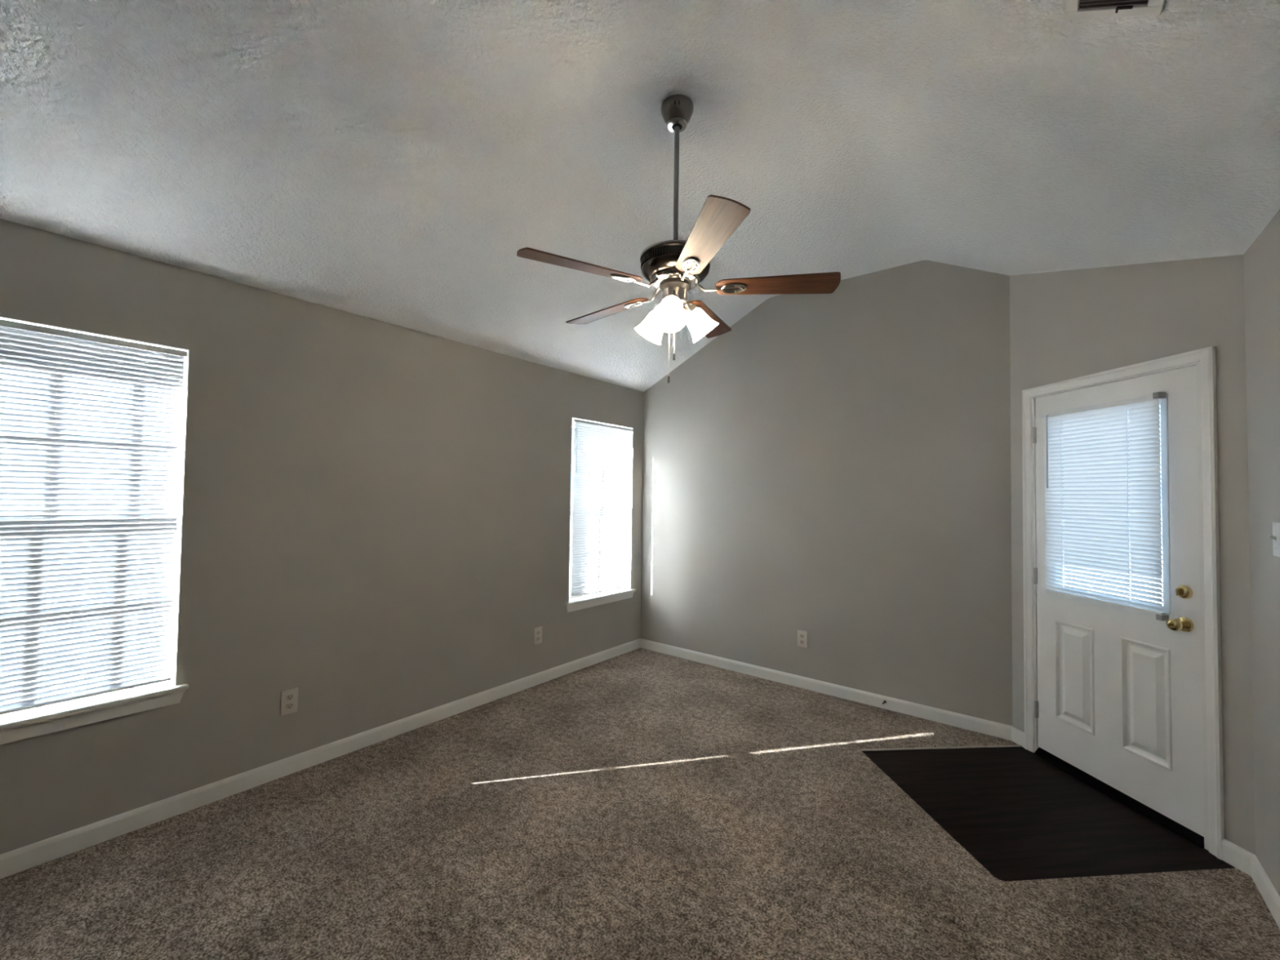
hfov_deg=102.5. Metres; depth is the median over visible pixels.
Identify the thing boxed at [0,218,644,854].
wall
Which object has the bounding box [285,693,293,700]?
receptacle
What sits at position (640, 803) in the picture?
floor
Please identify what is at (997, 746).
trim
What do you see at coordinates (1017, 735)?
baseboard
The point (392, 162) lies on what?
ceiling
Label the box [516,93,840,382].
ceiling fan
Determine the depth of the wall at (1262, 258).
1.91 m
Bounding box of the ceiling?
[0,0,1279,391]
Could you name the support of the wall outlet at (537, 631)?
attached to the wall at (375, 526)
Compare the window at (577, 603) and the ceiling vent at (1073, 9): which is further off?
the window at (577, 603)
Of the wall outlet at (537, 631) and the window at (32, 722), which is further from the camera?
the wall outlet at (537, 631)
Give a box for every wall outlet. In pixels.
[280,687,297,715]
[533,626,542,644]
[797,630,807,648]
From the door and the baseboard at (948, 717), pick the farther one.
the baseboard at (948, 717)
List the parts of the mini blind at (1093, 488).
ladder cord, rail, ladder cord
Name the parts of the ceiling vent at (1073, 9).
damper lever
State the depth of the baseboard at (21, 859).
2.53 m
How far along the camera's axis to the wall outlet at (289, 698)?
2.65 m
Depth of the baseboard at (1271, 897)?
1.89 m
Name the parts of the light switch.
plate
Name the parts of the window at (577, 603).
sash, sill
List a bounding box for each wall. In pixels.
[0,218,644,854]
[640,260,1012,725]
[1009,254,1255,854]
[1244,209,1279,896]
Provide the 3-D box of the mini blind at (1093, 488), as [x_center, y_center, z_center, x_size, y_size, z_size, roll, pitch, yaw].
[2.341,0.125,2.636,0.039,1.040,0.610,1,-2,-8]
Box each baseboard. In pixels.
[0,638,640,879]
[640,638,1012,740]
[1011,725,1024,747]
[1222,839,1255,876]
[1250,855,1279,928]
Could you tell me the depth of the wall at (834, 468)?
3.79 m
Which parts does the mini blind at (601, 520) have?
ladder cord, rail, ladder cord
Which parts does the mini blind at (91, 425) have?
ladder cord, rail, ladder cord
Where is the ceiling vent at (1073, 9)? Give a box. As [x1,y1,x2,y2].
[1064,0,1164,20]
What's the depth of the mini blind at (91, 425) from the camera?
2.10 m
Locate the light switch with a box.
[1268,521,1279,556]
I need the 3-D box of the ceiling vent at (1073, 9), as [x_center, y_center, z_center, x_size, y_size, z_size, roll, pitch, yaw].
[1.108,-1.205,1.190,0.186,0.097,0.353,0,-2,38]
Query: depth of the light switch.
1.80 m
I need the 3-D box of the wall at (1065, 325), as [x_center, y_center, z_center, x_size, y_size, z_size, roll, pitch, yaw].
[2.449,0.134,2.635,0.150,2.895,1.135,1,-2,-7]
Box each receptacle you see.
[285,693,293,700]
[285,702,293,709]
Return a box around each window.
[0,315,189,744]
[564,417,635,612]
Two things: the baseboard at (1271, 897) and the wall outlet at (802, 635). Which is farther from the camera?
the wall outlet at (802, 635)
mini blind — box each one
[0,319,187,715]
[569,418,632,598]
[1040,391,1168,621]
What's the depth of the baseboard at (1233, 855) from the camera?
2.07 m
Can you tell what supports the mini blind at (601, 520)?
attached to the window at (577, 603)
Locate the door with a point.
(1128, 704)
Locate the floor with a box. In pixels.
[0,648,1279,959]
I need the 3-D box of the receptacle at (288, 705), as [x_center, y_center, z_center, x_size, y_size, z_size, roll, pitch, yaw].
[-1.814,1.169,2.657,0.004,0.027,0.035,0,-2,38]
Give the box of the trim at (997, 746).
[860,745,1022,751]
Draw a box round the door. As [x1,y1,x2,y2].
[1022,346,1224,860]

